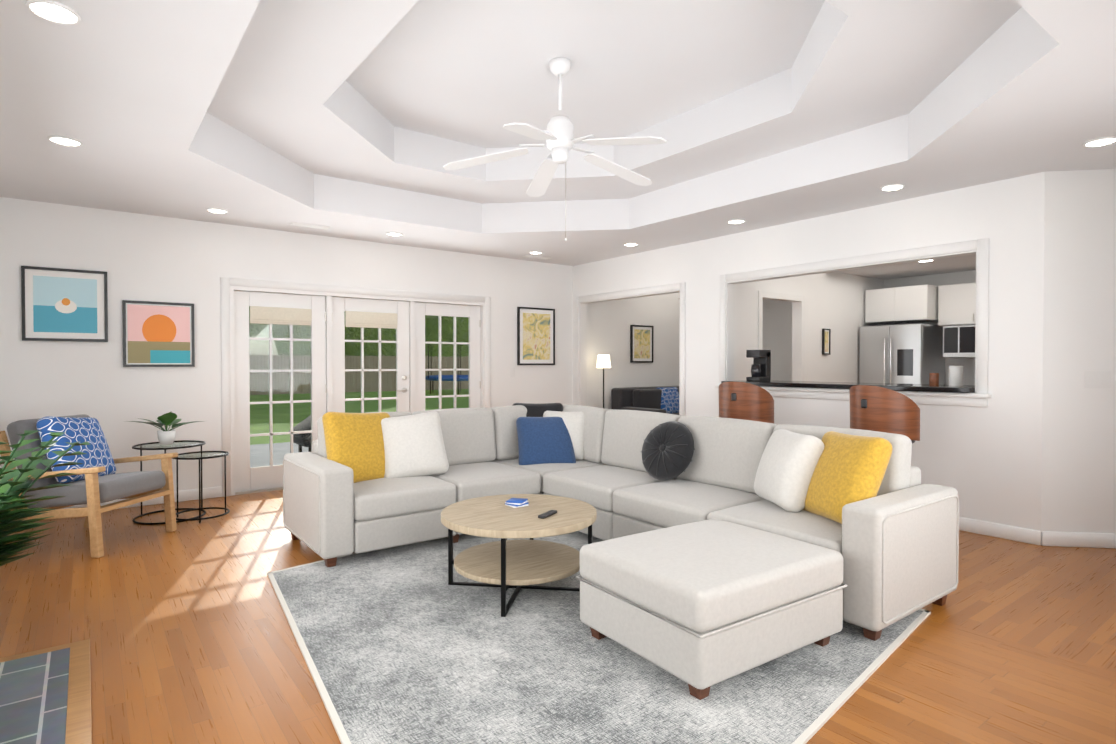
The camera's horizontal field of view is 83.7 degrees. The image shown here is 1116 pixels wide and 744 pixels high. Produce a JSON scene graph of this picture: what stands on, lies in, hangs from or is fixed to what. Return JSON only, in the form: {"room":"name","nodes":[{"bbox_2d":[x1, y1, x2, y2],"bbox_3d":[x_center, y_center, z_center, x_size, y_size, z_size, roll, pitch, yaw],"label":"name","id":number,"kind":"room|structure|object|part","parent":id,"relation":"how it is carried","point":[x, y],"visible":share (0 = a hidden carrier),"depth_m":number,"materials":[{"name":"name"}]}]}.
{"room":"living room","nodes":[
{"label":"living room","id":0,"kind":"room"},
{"bbox_2d":[0,197,679,490],"bbox_3d":[-0.544,-0.497,7.977,10.350,3.300,0.150,-1,1,-37],"label":"wall","id":1,"kind":"structure","parent":0,"point":[142,257],"depth_m":5.78,"materials":[{"name":"paint"}]},
{"bbox_2d":[21,266,107,341],"bbox_3d":[-4.086,-0.555,5.174,0.560,0.600,0.030,-1,1,-37],"label":"framed picture","id":2,"kind":"object","parent":1,"relation":"attached to","point":[59,304],"visible":0.9,"depth_m":5.16,"materials":[{"name":"black"}]},
{"bbox_2d":[33,275,96,332],"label":"print","id":3,"kind":"object","parent":2,"relation":"attached to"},
{"bbox_2d":[122,300,194,366],"bbox_3d":[-3.564,-0.335,5.573,0.540,0.580,0.030,-1,1,-37],"label":"framed picture","id":4,"kind":"object","parent":1,"relation":"attached to","point":[158,334],"visible":1,"depth_m":5.56,"materials":[{"name":"black"}]},
{"bbox_2d":[250,306,311,325],"bbox_3d":[-2.768,-0.559,6.239,0.577,0.170,0.024,-1,1,-37],"label":"roman shade","id":5,"kind":"object","parent":1,"relation":"attached to","point":[277,315],"visible":1,"depth_m":6.22,"materials":[{"name":"beige fabric"}]},
{"bbox_2d":[230,286,484,495],"bbox_3d":[-2.048,0.168,6.833,2.800,2.001,0.169,-1,1,-37],"label":"french door","id":6,"kind":"structure","parent":1,"relation":"attached to","point":[248,477],"depth_m":6.51,"materials":[{"name":"paint"}]},
{"bbox_3d":[-2.034,0.181,6.806,0.882,1.950,0.109,-1,1,-37],"label":"door leaf trim","id":7,"kind":"part","parent":6,"relation":"part of","materials":[{"name":"white wood"}]},
{"bbox_3d":[-1.305,0.173,7.396,0.882,1.950,0.051,-1,1,-37],"label":"door leaf trim","id":8,"kind":"part","parent":6,"relation":"part of","materials":[{"name":"white wood"}]},
{"bbox_2d":[345,311,396,328],"bbox_3d":[-2.030,-0.567,6.799,0.577,0.170,0.024,-1,1,-37],"label":"roman shade","id":9,"kind":"object","parent":1,"relation":"attached to","point":[369,319],"visible":0.98,"depth_m":6.78,"materials":[{"name":"beige fabric"}]},
{"bbox_2d":[517,307,554,364],"bbox_3d":[-0.278,-0.459,8.066,0.580,0.740,0.030,-1,1,-37],"label":"picture","id":10,"kind":"object","parent":1,"relation":"attached to","point":[535,336],"visible":0.96,"depth_m":8.05,"materials":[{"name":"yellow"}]},
{"bbox_2d":[523,313,549,359],"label":"print","id":11,"kind":"object","parent":10,"relation":"attached to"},
{"bbox_2d":[630,325,652,362],"bbox_3d":[1.243,-0.414,9.221,0.450,0.550,0.030,-1,1,-37],"label":"framed picture","id":12,"kind":"object","parent":1,"relation":"attached to","point":[641,343],"visible":0.98,"depth_m":9.21,"materials":[{"name":"black"}]},
{"bbox_2d":[634,329,649,357],"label":"print","id":13,"kind":"object","parent":12,"relation":"attached to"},
{"bbox_2d":[0,490,1115,743],"bbox_3d":[1.587,1.250,5.193,10.350,0.120,7.200,-1,1,-37],"label":"floor","id":14,"kind":"structure","parent":0,"point":[184,628],"depth_m":2.85,"materials":[{"name":"brown wood"}]},
{"bbox_2d":[0,430,90,565],"bbox_3d":[-2.516,0.740,2.705,0.789,0.967,0.830,-1,1,-37],"label":"palm plant","id":15,"kind":"object","parent":14,"relation":"on","point":[10,491],"visible":1,"depth_m":2.77,"materials":[{"name":"green plant"}]},
{"bbox_2d":[0,639,91,743],"bbox_3d":[-1.689,1.228,1.739,0.624,0.016,2.260,-1,1,-37],"label":"hearth","id":16,"kind":"object","parent":14,"relation":"on","point":[45,695],"visible":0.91,"depth_m":2.33,"materials":[{"name":"grey tile"}]},
{"bbox_2d":[0,414,177,557],"bbox_3d":[-3.328,0.751,4.414,0.845,0.908,0.700,0,1,8],"label":"armchair","id":17,"kind":"object","parent":14,"relation":"on","point":[94,481],"visible":0.81,"depth_m":4.20,"materials":[{"name":"brown wood"}]},
{"bbox_2d":[131,412,205,524],"bbox_3d":[-3.226,0.752,5.133,0.589,0.878,0.625,-1,1,-37],"label":"side table","id":18,"kind":"object","parent":14,"relation":"on","point":[166,437],"visible":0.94,"depth_m":5.08,"materials":[{"name":"black metal"}]},
{"bbox_2d":[172,451,229,522],"bbox_3d":[-2.919,0.932,5.096,0.416,0.519,0.416,-1,1,-37],"label":"side table","id":19,"kind":"object","parent":14,"relation":"on","point":[224,455],"visible":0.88,"depth_m":5.10,"materials":[{"name":"black metal"}]},
{"bbox_2d":[267,531,930,743],"bbox_3d":[0.071,1.208,3.426,3.127,0.013,3.467,-1,1,-37],"label":"rug","id":20,"kind":"object","parent":14,"relation":"on","point":[405,644],"visible":0.52,"depth_m":2.54,"materials":[{"name":"carpet"}]},
{"bbox_2d":[441,494,596,616],"bbox_3d":[-0.215,0.974,3.470,0.860,0.477,0.860,-1,1,-37],"label":"coffee table","id":21,"kind":"object","parent":20,"relation":"on","point":[504,564],"visible":0.94,"depth_m":3.36,"materials":[{"name":"beige wood"}]},
{"bbox_2d":[576,519,846,699],"bbox_3d":[0.681,0.998,2.813,0.931,0.448,0.767,-1,1,-34],"label":"ottoman","id":22,"kind":"object","parent":20,"relation":"on","point":[700,608],"visible":1,"depth_m":2.54,"materials":[{"name":"fabric"}]},
{"bbox_2d":[596,355,610,407],"bbox_3d":[0.618,0.456,8.452,0.240,1.380,0.240,-1,1,-37],"label":"floor lamp","id":23,"kind":"object","parent":14,"relation":"on","point":[603,361],"visible":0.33,"depth_m":8.37,"materials":[{"name":"white fabric"}]},
{"bbox_2d":[283,403,958,640],"bbox_3d":[0.057,0.743,3.862,2.508,0.930,3.458,-1,1,-37],"label":"sectional sofa","id":24,"kind":"object","parent":14,"relation":"on","point":[875,513],"visible":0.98,"depth_m":3.99,"materials":[{"name":"fabric"}]},
{"bbox_2d":[611,386,678,414],"bbox_3d":[1.855,0.678,9.067,2.130,0.920,0.920,-1,1,-37],"label":"sofa","id":25,"kind":"object","parent":14,"relation":"on","point":[662,399],"visible":0.31,"depth_m":8.72,"materials":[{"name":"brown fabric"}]},
{"bbox_2d":[656,387,678,413],"bbox_3d":[1.607,0.419,9.001,0.412,0.412,0.190,-1,-19,-37],"label":"pillow","id":26,"kind":"object","parent":25,"relation":"on","point":[668,396],"depth_m":8.89,"materials":[{"name":"blue fabric"}]},
{"bbox_2d":[719,382,773,423],"bbox_3d":[1.705,0.633,5.684,0.498,1.100,0.456,1,1,43],"label":"bar stool","id":27,"kind":"object","parent":14,"relation":"on","point":[744,401],"visible":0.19,"depth_m":5.49,"materials":[{"name":"brown wood"}]},
{"bbox_2d":[849,385,919,443],"bbox_3d":[2.451,0.646,4.702,0.456,1.100,0.498,0,1,-27],"label":"bar stool","id":28,"kind":"object","parent":14,"relation":"on","point":[878,409],"visible":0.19,"depth_m":4.50,"materials":[{"name":"brown wood"}]},
{"bbox_2d":[859,324,944,384],"bbox_3d":[4.747,0.244,8.632,0.801,1.760,0.820,-1,1,-37],"label":"fridge","id":29,"kind":"object","parent":14,"relation":"on","point":[906,354],"visible":0.31,"depth_m":8.35,"materials":[{"name":"silver metal"}]},
{"bbox_2d":[0,0,1115,265],"bbox_3d":[0.607,-1.675,4.410,7.590,0.590,6.900,-1,1,-37],"label":"ceiling","id":30,"kind":"structure","parent":0,"point":[364,120],"depth_m":3.99,"materials":[{"name":"paint"}]},
{"bbox_2d":[25,0,81,24],"bbox_3d":[-1.887,-1.348,2.333,0.148,0.014,0.148,0,1,8],"label":"recessed light","id":31,"kind":"object","parent":30,"relation":"in","point":[53,12],"depth_m":2.33,"materials":[{"name":"paint"}]},
{"bbox_2d":[48,135,82,146],"bbox_3d":[-2.915,-1.366,3.687,0.148,0.014,0.148,0,1,8],"label":"recessed light","id":32,"kind":"object","parent":30,"relation":"in","point":[61,140],"depth_m":3.69,"materials":[{"name":"paint"}]},
{"bbox_2d":[206,208,227,213],"bbox_3d":[-2.934,-1.389,5.367,0.148,0.014,0.148,0,1,8],"label":"recessed light","id":33,"kind":"object","parent":30,"relation":"in","point":[213,210],"depth_m":5.35,"materials":[{"name":"paint"}]},
{"bbox_2d":[288,222,329,229],"bbox_3d":[-2.376,-1.395,5.954,0.360,0.010,0.120,-1,1,-37],"label":"ceiling vent","id":34,"kind":"object","parent":30,"relation":"in","point":[326,228],"depth_m":5.92,"materials":[{"name":"metal"}]},
{"bbox_2d":[386,232,402,235],"bbox_3d":[-1.660,-1.402,6.334,0.148,0.014,0.148,0,1,8],"label":"recessed light","id":35,"kind":"object","parent":30,"relation":"in","point":[389,233],"depth_m":6.32,"materials":[{"name":"paint"}]},
{"bbox_2d":[529,251,541,253],"bbox_3d":[-0.266,-1.416,7.392,0.148,0.014,0.148,0,1,8],"label":"recessed light","id":36,"kind":"object","parent":30,"relation":"in","point":[531,252],"depth_m":7.37,"materials":[{"name":"paint"}]},
{"bbox_2d":[523,255,550,259],"bbox_3d":[-0.258,-1.418,7.712,0.360,0.010,0.120,-1,1,-37],"label":"ceiling vent","id":37,"kind":"object","parent":30,"relation":"in","point":[530,256],"depth_m":7.69,"materials":[{"name":"paint"}]},
{"bbox_2d":[443,57,666,240],"bbox_3d":[0.061,-1.400,3.981,1.397,1.128,1.436,-1,1,-37],"label":"ceiling fan","id":38,"kind":"object","parent":30,"relation":"hanging from","point":[557,135],"visible":1,"depth_m":3.93,"materials":[{"name":"white plastic"}]},
{"bbox_2d":[624,243,637,245],"bbox_3d":[0.807,-1.409,6.888,0.148,0.014,0.148,0,1,8],"label":"recessed light","id":39,"kind":"object","parent":30,"relation":"in","point":[626,244],"depth_m":6.88,"materials":[{"name":"paint"}]},
{"bbox_2d":[727,219,745,223],"bbox_3d":[1.653,-1.394,5.773,0.148,0.014,0.148,0,1,8],"label":"recessed light","id":40,"kind":"object","parent":30,"relation":"in","point":[735,221],"depth_m":5.76,"materials":[{"name":"paint"}]},
{"bbox_2d":[880,184,904,190],"bbox_3d":[2.500,-1.379,4.658,0.148,0.014,0.148,0,1,8],"label":"recessed light","id":41,"kind":"object","parent":30,"relation":"in","point":[892,187],"depth_m":4.65,"materials":[{"name":"paint"}]},
{"bbox_2d":[1083,136,1115,147],"bbox_3d":[3.225,-1.366,3.702,0.148,0.014,0.148,0,1,8],"label":"recessed light","id":42,"kind":"object","parent":30,"relation":"in","point":[1099,142],"depth_m":3.70,"materials":[{"name":"paint"}]},
{"bbox_2d":[573,172,1044,530],"bbox_3d":[1.821,-0.476,6.408,0.120,3.300,5.210,-1,1,-37],"label":"wall","id":43,"kind":"structure","parent":0,"point":[985,463],"depth_m":4.77,"materials":[{"name":"paint"}]},
{"bbox_2d":[62,238,1115,548],"bbox_3d":[0.749,0.111,4.536,7.940,2.175,6.908,-1,1,-37],"label":"trim","id":44,"kind":"structure","parent":43,"relation":"attached to","point":[980,252],"depth_m":5.88,"materials":[{"name":"paint"}]},
{"bbox_2d":[721,380,974,392],"bbox_3d":[2.587,0.122,5.654,0.620,0.040,2.238,-1,1,-37],"label":"bar","id":45,"kind":"object","parent":43,"relation":"on","point":[901,387],"visible":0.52,"depth_m":5.30,"materials":[{"name":"grey stone"}]},
{"bbox_2d":[746,350,770,380],"bbox_3d":[2.082,-0.069,6.467,0.200,0.320,0.160,-1,1,-37],"label":"coffee maker","id":46,"kind":"object","parent":45,"relation":"on","point":[761,368],"visible":1,"depth_m":6.42,"materials":[{"name":"black plastic"}]},
{"bbox_2d":[929,373,938,384],"bbox_3d":[3.097,0.059,5.131,0.068,0.100,0.068,1,1,38],"label":"canister","id":47,"kind":"object","parent":45,"relation":"on","point":[933,377],"depth_m":5.10,"materials":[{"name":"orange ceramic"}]},
{"bbox_2d":[949,366,962,385],"bbox_3d":[3.212,0.030,5.028,0.098,0.160,0.098,1,1,41],"label":"canister","id":48,"kind":"object","parent":45,"relation":"on","point":[955,375],"depth_m":4.99,"materials":[{"name":"white ceramic"}]},
{"bbox_2d":[734,272,883,382],"bbox_3d":[3.174,-0.149,8.061,4.030,2.600,0.120,-1,1,-37],"label":"wall","id":49,"kind":"structure","parent":0,"point":[835,302],"depth_m":8.08,"materials":[{"name":"paint"}]},
{"bbox_2d":[822,329,830,354],"bbox_3d":[3.551,-0.401,8.248,0.160,0.340,0.030,-1,1,-37],"label":"framed picture","id":50,"kind":"object","parent":49,"relation":"attached to","point":[826,340],"visible":1,"depth_m":8.24,"materials":[{"name":"black"}]},
{"bbox_2d":[825,331,827,351],"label":"print","id":51,"kind":"object","parent":50,"relation":"attached to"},
{"bbox_2d":[865,288,912,323],"bbox_3d":[4.709,-0.929,8.845,0.584,0.460,0.410,-1,1,-37],"label":"upper cabinet","id":52,"kind":"object","parent":49,"relation":"attached to","point":[879,302],"depth_m":8.68,"materials":[{"name":"white wood"}]},
{"bbox_2d":[762,270,975,384],"bbox_3d":[5.649,-0.501,8.253,0.150,3.300,7.200,-1,1,-37],"label":"wall","id":53,"kind":"structure","parent":0,"point":[777,331],"depth_m":10.47,"materials":[{"name":"paint"}]},
{"bbox_2d":[893,284,936,321],"bbox_3d":[4.957,-0.925,8.519,0.584,0.460,0.410,-1,1,-37],"label":"upper cabinet","id":54,"kind":"object","parent":53,"relation":"attached to","point":[918,303],"depth_m":8.33,"materials":[{"name":"white wood"}]},
{"bbox_2d":[937,282,975,325],"bbox_3d":[5.474,-0.878,8.036,0.344,0.540,0.925,-1,1,-37],"label":"upper cabinet","id":55,"kind":"object","parent":53,"relation":"attached to","point":[949,305],"depth_m":8.12,"materials":[{"name":"white wood"}]},
{"bbox_2d":[943,325,974,357],"bbox_3d":[5.445,-0.393,8.011,0.430,0.410,0.760,-1,1,-37],"label":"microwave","id":56,"kind":"object","parent":55,"relation":"attached to","point":[958,341],"visible":0.54,"depth_m":8.05,"materials":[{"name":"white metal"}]},
{"bbox_2d":[836,254,975,279],"bbox_3d":[1.587,-1.760,5.152,10.350,0.900,7.200,-1,1,-37],"label":"ceiling","id":57,"kind":"structure","parent":0,"point":[940,266],"depth_m":8.12,"materials":[{"name":"paint"}]},
{"bbox_2d":[1041,169,1115,533],"bbox_3d":[4.639,-0.447,4.181,2.590,3.300,0.120,0,1,8],"label":"wall","id":58,"kind":"structure","parent":0,"point":[1079,432],"depth_m":4.27,"materials":[{"name":"paint"}]},
{"label":"outside","id":59,"kind":"structure","parent":0,"visible":0},
{"bbox_2d":[250,375,468,444],"bbox_3d":[-22.998,1.043,34.898,85.000,0.200,69.850,-1,1,-37],"label":"lawn","id":60,"kind":"structure","parent":59,"point":[260,417],"depth_m":20.04,"materials":[{"name":"green plant"}]},
{"bbox_2d":[250,442,307,466],"bbox_3d":[-3.506,1.237,8.389,9.000,0.120,4.050,-1,1,-37],"label":"patio","id":61,"kind":"structure","parent":60,"relation":"on","point":[283,449],"depth_m":9.04,"materials":[{"name":"concrete"}]},
{"bbox_2d":[289,415,310,451],"bbox_3d":[-2.991,0.840,9.245,1.738,0.652,0.700,-1,1,-37],"label":"grill","id":62,"kind":"object","parent":61,"relation":"on","point":[301,441],"depth_m":8.70,"materials":[{"name":"black metal"}]},
{"bbox_2d":[249,354,468,394],"bbox_3d":[-15.906,0.131,26.433,64.080,1.850,0.110,-1,1,-37],"label":"fence","id":63,"kind":"object","parent":60,"relation":"on","point":[260,384],"depth_m":30.68,"materials":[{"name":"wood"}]},
{"bbox_2d":[249,306,468,382],"bbox_3d":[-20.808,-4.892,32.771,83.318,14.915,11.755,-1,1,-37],"label":"tree","id":64,"kind":"object","parent":60,"relation":"on","point":[369,335],"depth_m":37.30,"materials":[{"name":"green plant"}]},
{"bbox_2d":[425,341,468,394],"bbox_3d":[-4.724,-0.214,29.825,3.240,2.450,3.220,-1,1,-37],"label":"trampoline","id":65,"kind":"object","parent":60,"relation":"on","point":[430,378],"depth_m":28.59,"materials":[{"name":"blue"}]}
]}

